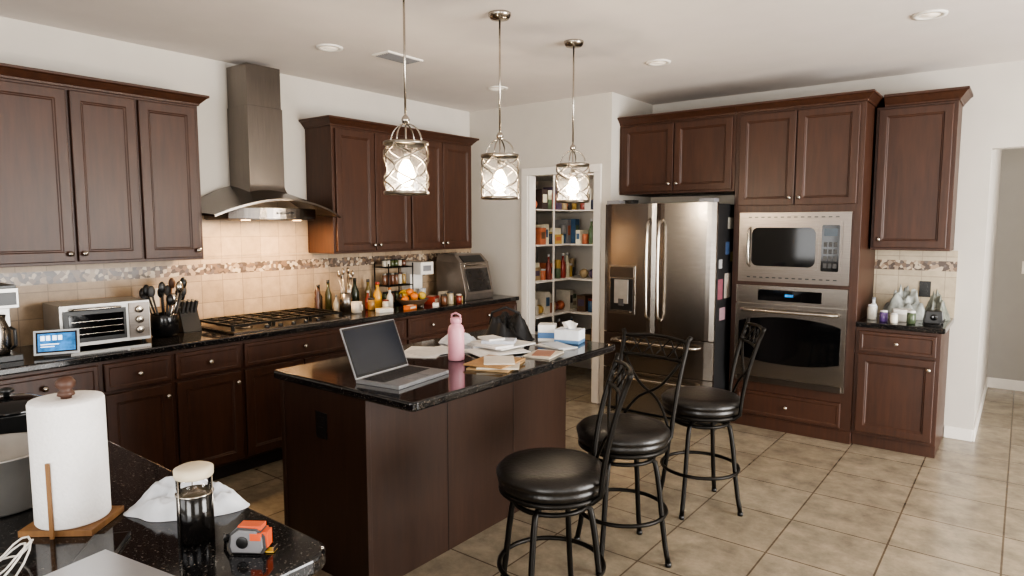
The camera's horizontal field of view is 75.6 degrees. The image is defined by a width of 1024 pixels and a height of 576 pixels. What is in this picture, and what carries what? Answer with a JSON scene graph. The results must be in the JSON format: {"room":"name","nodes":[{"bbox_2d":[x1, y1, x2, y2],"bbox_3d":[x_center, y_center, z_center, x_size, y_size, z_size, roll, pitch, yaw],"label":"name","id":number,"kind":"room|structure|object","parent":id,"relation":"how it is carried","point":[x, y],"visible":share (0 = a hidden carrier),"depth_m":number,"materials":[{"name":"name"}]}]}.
{"room":"kitchen","nodes":[
{"label":"kitchen","id":0,"kind":"room"},
{"bbox_2d":[0,16,537,346],"bbox_3d":[-2.561,-0.161,4.141,0.120,2.740,9.800,4,7,38],"label":"wall","id":1,"kind":"structure","parent":0,"point":[22,43],"depth_m":4.57,"materials":[{"name":"paint"}]},
{"bbox_2d":[0,63,209,266],"bbox_3d":[-2.577,-0.647,3.657,0.380,1.030,1.700,4,7,38],"label":"upper cabinet","id":2,"kind":"object","parent":1,"relation":"attached to","point":[93,170],"visible":1,"depth_m":3.71,"materials":[{"name":"brown wood"}]},
{"bbox_2d":[0,196,470,346],"bbox_3d":[-1.730,-0.239,5.101,0.014,0.885,4.250,4,7,38],"label":"tile backsplash","id":3,"kind":"structure","parent":1,"relation":"attached to","point":[228,283],"depth_m":4.75,"materials":[{"name":"tile"}]},
{"bbox_2d":[139,288,159,306],"bbox_3d":[-2.359,0.066,4.298,0.010,0.120,0.120,4,7,38],"label":"wall outlet","id":4,"kind":"object","parent":3,"relation":"attached to","point":[156,297],"visible":0.14,"depth_m":4.33,"materials":[{"name":"white plastic"}]},
{"bbox_2d":[201,62,341,220],"bbox_3d":[-1.723,-1.006,4.616,0.500,1.065,0.980,4,7,38],"label":"range hood","id":5,"kind":"object","parent":1,"relation":"attached to","point":[254,112],"visible":0.99,"depth_m":4.57,"materials":[{"name":"metal"}]},
{"bbox_2d":[299,115,478,253],"bbox_3d":[-0.979,-0.841,5.708,0.380,1.030,1.705,4,7,38],"label":"upper cabinet","id":6,"kind":"object","parent":1,"relation":"attached to","point":[346,168],"visible":0.96,"depth_m":5.33,"materials":[{"name":"brown wood"}]},
{"bbox_2d":[0,0,1023,111],"bbox_3d":[0.979,-1.411,2.282,7.800,0.100,11.400,4,7,38],"label":"ceiling","id":7,"kind":"structure","parent":0,"point":[714,48],"depth_m":4.08,"materials":[{"name":"paint"}]},
{"bbox_2d":[316,44,342,51],"bbox_3d":[-1.171,-1.541,4.237,0.170,0.010,0.170,4,7,38],"label":"recessed light","id":8,"kind":"object","parent":7,"relation":"in","point":[323,47],"visible":1,"depth_m":4.23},
{"bbox_2d":[372,50,422,64],"bbox_3d":[-0.775,-1.562,4.486,0.160,0.014,0.320,4,7,38],"label":"ceiling air vent","id":9,"kind":"object","parent":7,"relation":"attached to","point":[388,55],"depth_m":4.45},
{"bbox_2d":[383,0,428,195],"bbox_3d":[-0.495,-0.934,3.056,0.214,0.994,0.214,2,6,21],"label":"pendant light","id":10,"kind":"object","parent":7,"relation":"hanging from","point":[406,175],"visible":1,"depth_m":3.06,"materials":[{"name":"silver metal"}]},
{"bbox_2d":[488,86,507,90],"bbox_3d":[-0.119,-1.659,5.491,0.170,0.010,0.170,4,7,38],"label":"recessed light","id":11,"kind":"object","parent":7,"relation":"in","point":[492,88],"visible":0.91,"depth_m":5.49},
{"bbox_2d":[481,10,518,199],"bbox_3d":[-0.066,-0.986,3.607,0.214,0.994,0.214,2,6,21],"label":"pendant light","id":12,"kind":"object","parent":7,"relation":"hanging from","point":[500,180],"visible":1,"depth_m":3.60,"materials":[{"name":"silver metal"}]},
{"bbox_2d":[556,39,589,202],"bbox_3d":[0.385,-1.038,4.153,0.214,0.994,0.214,2,6,21],"label":"pendant light","id":13,"kind":"object","parent":7,"relation":"hanging from","point":[572,188],"visible":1,"depth_m":4.15,"materials":[{"name":"silver metal"}]},
{"bbox_2d":[646,59,670,65],"bbox_3d":[1.025,-1.577,4.620,0.170,0.010,0.170,4,7,38],"label":"recessed light","id":14,"kind":"object","parent":7,"relation":"in","point":[656,62],"visible":1,"depth_m":4.62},
{"bbox_2d":[911,9,947,20],"bbox_3d":[2.262,-1.478,3.576,0.170,0.010,0.170,4,7,38],"label":"recessed light","id":15,"kind":"object","parent":7,"relation":"in","point":[935,13],"visible":1,"depth_m":3.57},
{"bbox_2d":[469,92,617,404],"bbox_3d":[0.245,-0.366,6.321,1.630,2.740,0.100,4,7,38],"label":"wall","id":16,"kind":"structure","parent":0,"point":[540,133],"depth_m":6.26,"materials":[{"name":"paint"}]},
{"bbox_2d":[521,163,601,403],"bbox_3d":[0.468,-0.051,6.166,0.870,2.140,0.118,4,7,38],"label":"trim","id":17,"kind":"structure","parent":16,"relation":"attached to","point":[528,180],"depth_m":6.26,"materials":[{"name":"wood"}]},
{"bbox_2d":[538,179,593,368],"bbox_3d":[0.941,-0.459,7.296,1.530,2.740,0.100,4,7,38],"label":"wall","id":18,"kind":"structure","parent":0,"point":[583,255],"depth_m":7.45,"materials":[{"name":"paint"}]},
{"bbox_2d":[213,365,1023,575],"bbox_3d":[0.979,1.416,2.549,7.800,0.100,11.400,4,7,38],"label":"floor","id":19,"kind":"structure","parent":0,"point":[811,506],"depth_m":3.66,"materials":[{"name":"tile"}]},
{"bbox_2d":[0,301,516,480],"bbox_3d":[-1.466,0.697,4.990,0.653,0.874,4.210,4,7,38],"label":"base cabinet","id":20,"kind":"object","parent":19,"relation":"on","point":[219,404],"visible":0.48,"depth_m":4.04,"materials":[{"name":"brown wood"}]},
{"bbox_2d":[0,294,518,375],"bbox_3d":[-1.482,0.240,4.953,0.639,0.038,4.250,4,7,38],"label":"countertop","id":21,"kind":"structure","parent":20,"relation":"on","point":[153,345],"depth_m":3.96,"materials":[{"name":"black stone"}]},
{"bbox_2d":[0,283,23,362],"bbox_3d":[-2.655,0.176,3.369,0.272,0.385,0.180,4,7,38],"label":"coffee maker","id":22,"kind":"object","parent":21,"relation":"on","point":[9,298],"visible":1,"depth_m":3.34,"materials":[{"name":"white plastic"}]},
{"bbox_2d":[33,328,79,357],"bbox_3d":[-2.418,0.287,3.512,0.200,0.137,0.118,-3,6,-30],"label":"smart display","id":23,"kind":"object","parent":21,"relation":"on","point":[62,342],"visible":1,"depth_m":3.48,"materials":[{"name":"paint"}]},
{"bbox_2d":[42,296,150,345],"bbox_3d":[-2.411,0.201,3.856,0.347,0.245,0.460,5,7,41],"label":"toaster oven","id":24,"kind":"object","parent":21,"relation":"on","point":[115,319],"visible":0.85,"depth_m":3.77,"materials":[{"name":"metal"}]},
{"bbox_2d":[139,277,186,336],"bbox_3d":[-2.166,0.116,4.117,0.270,0.364,0.264,4,7,38],"label":"utensil crock","id":25,"kind":"object","parent":21,"relation":"on","point":[162,324],"visible":0.96,"depth_m":4.06,"materials":[{"name":"black ceramic"}]},
{"bbox_2d":[172,299,201,332],"bbox_3d":[-2.143,0.176,4.330,0.189,0.205,0.120,4,7,38],"label":"knife block","id":26,"kind":"object","parent":21,"relation":"on","point":[189,320],"visible":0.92,"depth_m":4.28,"materials":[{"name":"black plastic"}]},
{"bbox_2d":[200,307,349,334],"bbox_3d":[-1.677,0.220,4.658,0.530,0.056,0.900,4,7,38],"label":"gas cooktop","id":27,"kind":"object","parent":21,"relation":"in","point":[278,319],"visible":0.97,"depth_m":4.53,"materials":[{"name":"metal"}]},
{"bbox_2d":[314,288,320,308],"bbox_3d":[-1.515,0.099,5.143,0.056,0.205,0.056,4,7,38],"label":"pepper mill","id":28,"kind":"object","parent":21,"relation":"on","point":[317,298],"visible":0.76,"depth_m":5.13,"materials":[{"name":"brown wood"}]},
{"bbox_2d":[325,280,331,309],"bbox_3d":[-1.480,0.060,5.316,0.052,0.250,0.052,4,7,38],"label":"oil bottle","id":29,"kind":"object","parent":21,"relation":"on","point":[328,296],"visible":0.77,"depth_m":5.30,"materials":[{"name":"glass"}]},
{"bbox_2d":[333,295,338,310],"bbox_3d":[-1.388,0.125,5.212,0.044,0.140,0.044,4,7,38],"label":"oil bottle","id":30,"kind":"object","parent":21,"relation":"on","point":[336,303],"visible":0.81,"depth_m":5.20,"materials":[{"name":"glass"}]},
{"bbox_2d":[337,267,353,311],"bbox_3d":[-1.338,0.011,5.315,0.142,0.348,0.112,4,7,38],"label":"utensil canister","id":31,"kind":"object","parent":21,"relation":"on","point":[345,298],"visible":0.96,"depth_m":5.28,"materials":[{"name":"silver metal"}]},
{"bbox_2d":[351,278,358,300],"bbox_3d":[-1.313,0.041,5.514,0.068,0.250,0.068,4,7,38],"label":"oil bottle","id":32,"kind":"object","parent":21,"relation":"on","point":[355,292],"visible":0.7,"depth_m":5.49,"materials":[{"name":"glass"}]},
{"bbox_2d":[351,301,362,313],"bbox_3d":[-1.211,0.153,5.185,0.106,0.090,0.088,0,5,4],"label":"coffee mug","id":33,"kind":"object","parent":21,"relation":"on","point":[356,306],"visible":1,"depth_m":5.15,"materials":[{"name":"ceramic"}]},
{"bbox_2d":[365,279,371,297],"bbox_3d":[-1.229,0.039,5.639,0.060,0.230,0.060,4,7,38],"label":"oil bottle","id":34,"kind":"object","parent":21,"relation":"on","point":[368,288],"visible":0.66,"depth_m":5.62,"materials":[{"name":"glass"}]},
{"bbox_2d":[368,297,374,309],"bbox_3d":[-1.145,0.129,5.379,0.060,0.100,0.060,4,7,38],"label":"spice jar","id":35,"kind":"object","parent":21,"relation":"on","point":[371,301],"visible":1,"depth_m":5.36,"materials":[{"name":"glass"}]},
{"bbox_2d":[373,282,381,308],"bbox_3d":[-1.116,0.060,5.477,0.068,0.220,0.068,4,7,38],"label":"oil bottle","id":36,"kind":"object","parent":21,"relation":"on","point":[377,295],"visible":0.8,"depth_m":5.45,"materials":[{"name":"glass"}]},
{"bbox_2d":[376,307,392,312],"bbox_3d":[-1.015,0.176,5.257,0.120,0.031,0.071,-4,7,-37],"label":"snack box","id":37,"kind":"object","parent":21,"relation":"on","point":[387,309],"visible":1,"depth_m":5.23,"materials":[{"name":"cardboard"}]},
{"bbox_2d":[382,299,388,307],"bbox_3d":[-1.037,0.135,5.422,0.056,0.080,0.056,4,7,38],"label":"spice jar","id":38,"kind":"object","parent":21,"relation":"on","point":[385,303],"visible":0.75,"depth_m":5.40,"materials":[{"name":"paint"}]},
{"bbox_2d":[386,288,392,307],"bbox_3d":[-1.019,0.082,5.505,0.056,0.170,0.056,4,7,38],"label":"oil bottle","id":39,"kind":"object","parent":21,"relation":"on","point":[389,296],"visible":0.8,"depth_m":5.49,"materials":[{"name":"plastic"}]},
{"bbox_2d":[374,259,413,304],"bbox_3d":[-1.036,-0.057,5.798,0.192,0.392,0.292,4,7,38],"label":"spice rack","id":40,"kind":"object","parent":21,"relation":"on","point":[398,279],"visible":0.84,"depth_m":5.77,"materials":[{"name":"black metal"}]},
{"bbox_2d":[403,304,416,309],"bbox_3d":[-0.837,0.158,5.421,0.061,0.036,0.100,3,6,28],"label":"snack box","id":41,"kind":"object","parent":21,"relation":"on","point":[411,306],"visible":1,"depth_m":5.39,"materials":[{"name":"cardboard"}]},
{"bbox_2d":[396,288,428,306],"bbox_3d":[-0.849,0.076,5.627,0.280,0.159,0.280,4,7,38],"label":"fruit bowl","id":42,"kind":"object","parent":21,"relation":"on","point":[409,296],"visible":0.98,"depth_m":5.54,"materials":[{"name":"food"}]},
{"bbox_2d":[401,261,432,293],"bbox_3d":[-0.859,-0.060,6.003,0.270,0.360,0.160,4,7,38],"label":"machine","id":43,"kind":"object","parent":21,"relation":"on","point":[420,268],"visible":0.55,"depth_m":5.96,"materials":[{"name":"grey plastic"}]},
{"bbox_2d":[424,295,438,304],"bbox_3d":[-0.707,0.104,5.798,0.101,0.071,0.100,2,6,18],"label":"snack box","id":44,"kind":"object","parent":21,"relation":"on","point":[432,298],"visible":0.82,"depth_m":5.75,"materials":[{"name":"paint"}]},
{"bbox_2d":[440,294,446,304],"bbox_3d":[-0.592,0.101,5.733,0.060,0.090,0.060,4,7,38],"label":"spice jar","id":45,"kind":"object","parent":21,"relation":"on","point":[443,298],"visible":1,"depth_m":5.71,"materials":[{"name":"glass"}]},
{"bbox_2d":[447,291,453,303],"bbox_3d":[-0.542,0.085,5.795,0.060,0.110,0.060,4,7,38],"label":"spice jar","id":46,"kind":"object","parent":21,"relation":"on","point":[450,296],"visible":0.98,"depth_m":5.77,"materials":[{"name":"glass"}]},
{"bbox_2d":[436,253,493,300],"bbox_3d":[-0.440,-0.114,6.256,0.376,0.420,0.400,4,7,38],"label":"ice maker","id":47,"kind":"object","parent":21,"relation":"on","point":[468,275],"depth_m":6.13,"materials":[{"name":"metal"}]},
{"bbox_2d":[280,366,565,575],"bbox_3d":[-0.390,0.827,3.626,0.627,0.872,1.556,4,7,38],"label":"kitchen island","id":48,"kind":"object","parent":19,"relation":"on","point":[389,491],"visible":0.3,"depth_m":3.10,"materials":[{"name":"brown wood"}]},
{"bbox_2d":[316,411,326,439],"bbox_3d":[-0.864,0.622,2.988,0.075,0.120,0.010,4,7,38],"label":"wall outlet","id":49,"kind":"object","parent":48,"relation":"attached to","point":[321,418],"visible":1,"depth_m":2.98,"materials":[{"name":"black plastic"}]},
{"bbox_2d":[274,329,614,411],"bbox_3d":[-0.270,0.379,3.497,0.970,0.040,1.625,4,7,38],"label":"island countertop","id":50,"kind":"structure","parent":48,"relation":"on","point":[335,375],"depth_m":3.03,"materials":[{"name":"black stone"}]},
{"bbox_2d":[339,319,448,389],"bbox_3d":[-0.527,0.288,2.989,0.332,0.233,0.360,3,6,30],"label":"laptop","id":51,"kind":"object","parent":50,"relation":"on","point":[375,351],"visible":1,"depth_m":3.00,"materials":[{"name":"silver metal"}]},
{"bbox_2d":[404,346,447,357],"bbox_3d":[-0.429,0.345,3.594,0.325,0.006,0.328,1,5,8],"label":"paper sheets","id":52,"kind":"object","parent":50,"relation":"on","point":[413,351],"visible":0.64,"depth_m":3.57,"materials":[{"name":"paper"}]},
{"bbox_2d":[448,312,463,360],"bbox_3d":[-0.286,0.245,3.373,0.084,0.248,0.084,4,7,38],"label":"water bottle","id":53,"kind":"object","parent":50,"relation":"on","point":[455,330],"visible":1,"depth_m":3.34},
{"bbox_2d":[438,332,475,344],"bbox_3d":[-0.317,0.289,3.913,0.234,0.059,0.241,4,7,38],"label":"cloth","id":54,"kind":"object","parent":50,"relation":"on","point":[468,338],"visible":0.32,"depth_m":3.86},
{"bbox_2d":[463,354,524,372],"bbox_3d":[-0.079,0.368,3.250,0.276,0.026,0.304,1,6,13],"label":"magazine stack","id":55,"kind":"object","parent":50,"relation":"on","point":[490,363],"visible":1,"depth_m":3.18,"materials":[{"name":"paper"}]},
{"bbox_2d":[464,335,535,356],"bbox_3d":[-0.074,0.308,3.654,0.414,0.069,0.366,-3,6,-32],"label":"paper stack","id":56,"kind":"object","parent":50,"relation":"on","point":[489,344],"visible":0.94,"depth_m":3.59,"materials":[{"name":"paper"}]},
{"bbox_2d":[484,306,534,340],"bbox_3d":[-0.012,0.206,4.017,0.348,0.203,0.322,2,6,21],"label":"handbag","id":57,"kind":"object","parent":50,"relation":"on","point":[505,325],"visible":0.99,"depth_m":3.94,"materials":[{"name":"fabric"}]},
{"bbox_2d":[523,349,563,359],"bbox_3d":[0.168,0.350,3.512,0.150,0.011,0.210,3,6,26],"label":"notepad","id":58,"kind":"object","parent":50,"relation":"on","point":[539,353],"visible":1,"depth_m":3.48,"materials":[{"name":"paper"}]},
{"bbox_2d":[538,322,555,341],"bbox_3d":[0.211,0.264,3.953,0.102,0.100,0.101,1,5,9],"label":"carton","id":59,"kind":"object","parent":50,"relation":"on","point":[545,330],"visible":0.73,"depth_m":3.91,"materials":[{"name":"cardboard"}]},
{"bbox_2d":[535,341,577,350],"bbox_3d":[0.255,0.328,3.750,0.143,0.011,0.232,-4,7,-37],"label":"envelopes","id":60,"kind":"object","parent":50,"relation":"on","point":[554,345],"visible":1,"depth_m":3.73,"materials":[{"name":"paper"}]},
{"bbox_2d":[554,320,584,344],"bbox_3d":[0.341,0.256,3.890,0.151,0.128,0.121,2,6,23],"label":"tissue box","id":61,"kind":"object","parent":50,"relation":"on","point":[568,334],"visible":0.98,"depth_m":3.85,"materials":[{"name":"cardboard"}]},
{"bbox_2d":[535,173,593,322],"bbox_3d":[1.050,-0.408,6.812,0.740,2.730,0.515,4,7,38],"label":"pantry shelving","id":62,"kind":"object","parent":19,"relation":"on","point":[589,278],"visible":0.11,"depth_m":6.80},
{"bbox_2d":[535,316,572,334],"bbox_3d":[0.381,0.466,6.967,0.232,0.260,0.856,4,7,38],"label":"pantry food items","id":63,"kind":"object","parent":62,"relation":"in","point":[571,317],"visible":0.12,"depth_m":7.03,"materials":[{"name":"paint"}]},
{"bbox_2d":[535,253,574,280],"bbox_3d":[0.384,-0.231,6.902,0.229,0.260,0.864,4,7,38],"label":"pantry food items","id":64,"kind":"object","parent":62,"relation":"in","point":[563,269],"visible":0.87,"depth_m":6.89,"materials":[{"name":"paint"}]},
{"bbox_2d":[535,289,576,315],"bbox_3d":[0.386,0.135,6.944,0.205,0.224,0.878,4,7,38],"label":"pantry food items","id":65,"kind":"object","parent":62,"relation":"in","point":[565,299],"visible":0.79,"depth_m":6.91,"materials":[{"name":"cardboard"}]},
{"bbox_2d":[535,187,576,209],"bbox_3d":[0.394,-0.936,6.821,0.204,0.260,0.853,4,7,38],"label":"pantry food items","id":66,"kind":"object","parent":62,"relation":"in","point":[544,197],"visible":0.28,"depth_m":6.68,"materials":[{"name":"paint"}]},
{"bbox_2d":[535,219,578,244],"bbox_3d":[0.377,-0.589,6.862,0.233,0.261,0.846,4,7,38],"label":"pantry food items","id":67,"kind":"object","parent":62,"relation":"in","point":[565,229],"visible":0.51,"depth_m":6.89,"materials":[{"name":"cardboard"}]},
{"bbox_2d":[576,219,592,243],"bbox_3d":[0.994,-0.580,6.760,0.669,0.262,0.194,4,6,33],"label":"groceries","id":68,"kind":"object","parent":62,"relation":"in","point":[582,236],"visible":0.18,"depth_m":6.82,"materials":[{"name":"cardboard"}]},
{"bbox_2d":[577,294,591,311],"bbox_3d":[0.957,0.130,6.808,0.195,0.260,0.656,-5,7,-42],"label":"groceries","id":69,"kind":"object","parent":62,"relation":"in","point":[584,301],"visible":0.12,"depth_m":6.93,"materials":[{"name":"cardboard"}]},
{"bbox_2d":[579,269,592,277],"bbox_3d":[1.005,-0.176,6.782,0.692,0.175,0.231,4,7,38],"label":"groceries","id":70,"kind":"object","parent":62,"relation":"in","point":[584,273],"visible":0.24,"depth_m":6.91,"materials":[{"name":"paint"}]},
{"bbox_2d":[580,188,593,209],"bbox_3d":[0.960,-0.927,6.736,0.590,0.258,0.228,4,7,38],"label":"groceries","id":71,"kind":"object","parent":62,"relation":"in","point":[583,206],"visible":0.2,"depth_m":6.78,"materials":[{"name":"paint"}]},
{"bbox_2d":[585,323,591,340],"bbox_3d":[0.981,0.486,6.873,0.619,0.238,0.214,4,7,38],"label":"groceries","id":72,"kind":"object","parent":62,"relation":"in","point":[588,333],"visible":0.02,"depth_m":6.92,"materials":[{"name":"paint"}]},
{"bbox_2d":[496,353,633,575],"bbox_3d":[0.199,0.820,2.659,0.546,1.066,0.468,0,5,2],"label":"bar stool","id":73,"kind":"object","parent":19,"relation":"on","point":[548,478],"visible":1,"depth_m":2.56,"materials":[{"name":"black leather"}]},
{"bbox_2d":[574,328,692,567],"bbox_3d":[0.556,0.768,3.213,0.501,1.066,0.562,5,7,44],"label":"bar stool","id":74,"kind":"object","parent":19,"relation":"on","point":[636,437],"visible":0.83,"depth_m":3.10,"materials":[{"name":"metal"}]},
{"bbox_2d":[603,198,733,425],"bbox_3d":[1.412,0.159,5.703,0.970,1.810,0.981,4,7,38],"label":"refrigerator","id":75,"kind":"object","parent":19,"relation":"on","point":[668,266],"visible":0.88,"depth_m":5.31,"materials":[{"name":"silver metal"}]},
{"bbox_2d":[660,318,765,519],"bbox_3d":[1.119,0.717,3.749,0.536,1.066,0.448,1,5,8],"label":"bar stool","id":76,"kind":"object","parent":19,"relation":"on","point":[711,405],"visible":0.94,"depth_m":3.64,"materials":[{"name":"black leather"}]},
{"bbox_2d":[729,89,884,443],"bbox_3d":[2.321,-0.159,5.215,0.965,2.535,0.683,4,7,38],"label":"tall cabinet","id":77,"kind":"object","parent":19,"relation":"on","point":[816,153],"visible":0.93,"depth_m":4.91,"materials":[{"name":"brown wood"}]},
{"bbox_2d":[734,284,848,393],"bbox_3d":[2.084,0.373,5.004,0.800,0.765,0.125,4,7,38],"label":"wall oven","id":78,"kind":"object","parent":77,"relation":"attached to","point":[803,344],"visible":0.98,"depth_m":4.97,"materials":[{"name":"metal"}]},
{"bbox_2d":[738,212,852,285],"bbox_3d":[2.097,-0.300,4.957,0.800,0.535,0.084,4,7,38],"label":"microwave oven","id":79,"kind":"object","parent":77,"relation":"attached to","point":[814,248],"visible":1,"depth_m":4.94,"materials":[{"name":"metal"}]},
{"bbox_2d":[851,327,949,457],"bbox_3d":[2.866,0.708,4.873,0.520,0.874,0.681,4,7,38],"label":"base cabinet","id":80,"kind":"object","parent":19,"relation":"on","point":[900,377],"visible":1,"depth_m":4.63,"materials":[{"name":"wood"}]},
{"bbox_2d":[867,304,876,319],"bbox_3d":[2.642,0.174,4.848,0.060,0.110,0.060,4,7,38],"label":"jar","id":81,"kind":"object","parent":80,"relation":"on","point":[871,309],"visible":1,"depth_m":4.83,"materials":[{"name":"plastic"}]},
{"bbox_2d":[879,310,887,321],"bbox_3d":[2.664,0.201,4.731,0.052,0.080,0.052,4,7,38],"label":"pill bottle","id":82,"kind":"object","parent":80,"relation":"on","point":[883,317],"visible":1,"depth_m":4.71,"materials":[{"name":"plastic"}]},
{"bbox_2d":[890,313,897,323],"bbox_3d":[2.695,0.213,4.657,0.048,0.070,0.048,4,7,38],"label":"pill bottle","id":83,"kind":"object","parent":80,"relation":"on","point":[894,316],"visible":1,"depth_m":4.64,"materials":[{"name":"paint"}]},
{"bbox_2d":[889,308,912,321],"bbox_3d":[2.817,0.195,4.764,0.162,0.085,0.120,3,6,26],"label":"medicine boxes","id":84,"kind":"object","parent":80,"relation":"on","point":[902,313],"visible":0.56,"depth_m":4.72,"materials":[{"name":"cardboard"}]},
{"bbox_2d":[879,284,924,319],"bbox_3d":[2.927,0.097,4.923,0.324,0.249,0.236,4,7,38],"label":"plastic shopping bag","id":85,"kind":"object","parent":80,"relation":"on","point":[905,299],"visible":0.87,"depth_m":4.88,"materials":[{"name":"plastic"}]},
{"bbox_2d":[856,313,953,333],"bbox_3d":[2.883,0.251,4.832,0.542,0.038,0.659,4,7,38],"label":"countertop","id":86,"kind":"structure","parent":80,"relation":"on","point":[864,322],"depth_m":4.60,"materials":[{"name":"stone"}]},
{"bbox_2d":[906,310,915,323],"bbox_3d":[2.799,0.205,4.627,0.056,0.090,0.056,4,7,38],"label":"jar","id":87,"kind":"object","parent":80,"relation":"on","point":[911,315],"visible":1,"depth_m":4.61,"materials":[{"name":"glass"}]},
{"bbox_2d":[923,310,943,323],"bbox_3d":[2.966,0.204,4.646,0.119,0.090,0.084,3,6,26],"label":"speaker","id":88,"kind":"object","parent":80,"relation":"on","point":[930,316],"visible":0.94,"depth_m":4.62},
{"bbox_2d":[925,289,950,320],"bbox_3d":[3.100,0.117,4.835,0.217,0.228,0.180,-3,6,-32],"label":"plastic shopping bag","id":89,"kind":"object","parent":80,"relation":"on","point":[935,302],"visible":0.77,"depth_m":4.79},
{"bbox_3d":[-1.949,0.958,2.219,3.320,0.874,0.640,4,7,38],"label":"cabinet","id":90,"kind":"object","parent":19,"relation":"on","visible":0},
{"bbox_2d":[0,393,325,575],"bbox_3d":[-1.934,0.505,2.152,3.374,0.038,0.740,4,7,38],"label":"countertop","id":91,"kind":"structure","parent":90,"relation":"on","point":[156,545],"depth_m":1.42,"materials":[{"name":"black stone"}]},
{"bbox_2d":[0,432,32,517],"bbox_3d":[-1.280,0.465,1.639,0.262,0.136,0.284,4,7,35],"label":"stock pot","id":92,"kind":"object","parent":91,"relation":"on","point":[15,475],"visible":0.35,"depth_m":1.58,"materials":[{"name":"metal"}]},
{"bbox_2d":[0,536,33,575],"bbox_3d":[-1.004,0.534,1.295,0.128,0.054,0.117,4,7,38],"label":"charging cable","id":93,"kind":"object","parent":91,"relation":"on","point":[28,545],"visible":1,"depth_m":1.31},
{"bbox_2d":[0,387,43,433],"bbox_3d":[-1.556,0.400,2.038,0.243,0.190,0.293,2,6,24],"label":"cooking pot","id":94,"kind":"object","parent":91,"relation":"on","point":[13,418],"visible":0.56,"depth_m":1.97,"materials":[{"name":"black metal"}]},
{"bbox_2d":[18,376,123,539],"bbox_3d":[-1.012,0.372,1.507,0.160,0.346,0.155,0,5,-2],"label":"paper towel holder","id":95,"kind":"object","parent":91,"relation":"on","point":[67,428],"visible":1,"depth_m":1.46,"materials":[{"name":"paper"}]},
{"bbox_2d":[69,531,130,564],"bbox_3d":[-0.867,0.552,1.388,0.074,0.009,0.150,-1,6,-14],"label":"smartphone","id":96,"kind":"object","parent":91,"relation":"on","point":[113,542],"visible":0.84,"depth_m":1.41,"materials":[{"name":"black plastic"}]},
{"bbox_2d":[44,549,173,575],"bbox_3d":[-0.754,0.566,1.192,0.320,0.018,0.230,3,6,28],"label":"closed laptop","id":97,"kind":"object","parent":91,"relation":"on","point":[105,562],"visible":1,"depth_m":1.29,"materials":[{"name":"silver metal"}]},
{"bbox_2d":[123,476,249,521],"bbox_3d":[-0.788,0.489,1.605,0.288,0.094,0.150,0,5,-5],"label":"kitchen towel","id":98,"kind":"object","parent":91,"relation":"on","point":[158,503],"visible":0.48,"depth_m":1.58,"materials":[{"name":"fabric"}]},
{"bbox_2d":[173,461,214,546],"bbox_3d":[-0.693,0.467,1.442,0.080,0.168,0.080,-1,5,-10],"label":"press","id":99,"kind":"object","parent":91,"relation":"on","point":[194,503],"visible":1,"depth_m":1.42,"materials":[{"name":"glass"}]},
{"bbox_2d":[223,520,277,553],"bbox_3d":[-0.573,0.525,1.409,0.150,0.059,0.068,3,6,31],"label":"tape measure","id":100,"kind":"object","parent":91,"relation":"on","point":[249,537],"visible":1,"depth_m":1.38,"materials":[{"name":"grey plastic"}]},
{"bbox_2d":[616,94,652,203],"bbox_3d":[1.309,-0.378,6.445,0.100,2.740,1.400,4,7,38],"label":"wall","id":101,"kind":"structure","parent":0,"point":[627,106],"depth_m":5.90,"materials":[{"name":"paint"}]},
{"bbox_2d":[651,60,1023,437],"bbox_3d":[3.771,-0.203,4.594,6.070,2.740,0.120,4,7,38],"label":"wall","id":102,"kind":"structure","parent":0,"point":[993,118],"depth_m":4.84,"materials":[{"name":"paint"}]},
{"bbox_2d":[617,105,736,196],"bbox_3d":[1.532,-1.147,5.736,1.027,0.665,0.683,4,7,38],"label":"upper cabinet","id":103,"kind":"object","parent":102,"relation":"attached to","point":[692,152],"visible":0.94,"depth_m":5.47,"materials":[{"name":"brown wood"}]},
{"bbox_2d":[873,250,957,317],"bbox_3d":[3.081,-0.041,5.061,0.543,0.500,0.014,4,7,38],"label":"backsplash","id":104,"kind":"structure","parent":102,"relation":"attached to","point":[892,268],"depth_m":5.04,"materials":[{"name":"tile"}]},
{"bbox_2d":[919,281,930,296],"bbox_3d":[3.135,0.009,5.011,0.075,0.120,0.010,4,7,38],"label":"wall outlet","id":105,"kind":"object","parent":104,"relation":"attached to","point":[924,286],"visible":0.98,"depth_m":5.01,"materials":[{"name":"black plastic"}]},
{"bbox_2d":[870,86,972,250],"bbox_3d":[2.984,-0.838,4.824,0.560,1.120,0.385,4,7,38],"label":"upper cabinet","id":106,"kind":"object","parent":102,"relation":"attached to","point":[917,145],"depth_m":4.71,"materials":[{"name":"wood"}]},
{"bbox_2d":[943,426,972,441],"bbox_3d":[3.350,1.093,4.958,0.180,0.090,0.015,4,7,38],"label":"baseboard","id":107,"kind":"structure","parent":102,"relation":"attached to","point":[949,431],"depth_m":4.95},
{"bbox_2d":[974,149,1001,422],"bbox_3d":[4.073,-0.307,5.696,0.100,2.740,2.000,4,7,38],"label":"wall","id":108,"kind":"structure","parent":0,"point":[996,154],"depth_m":5.54,"materials":[{"name":"paint"}]},
{"bbox_2d":[972,377,987,441],"bbox_3d":[4.075,1.015,5.730,0.014,0.100,2.100,4,7,38],"label":"baseboard","id":109,"kind":"structure","parent":108,"relation":"attached to","point":[977,420],"depth_m":5.45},
{"bbox_2d":[987,148,1023,380],"bbox_3d":[6.070,-0.287,5.477,3.525,2.740,0.100,4,7,38],"label":"wall","id":110,"kind":"structure","parent":0,"point":[1006,337],"depth_m":6.40,"materials":[{"name":"paint"}]},
{"bbox_2d":[988,377,1023,391],"bbox_3d":[6.074,1.035,5.526,3.425,0.100,0.015,4,7,38],"label":"baseboard","id":111,"kind":"structure","parent":110,"relation":"attached to","point":[998,383],"depth_m":6.47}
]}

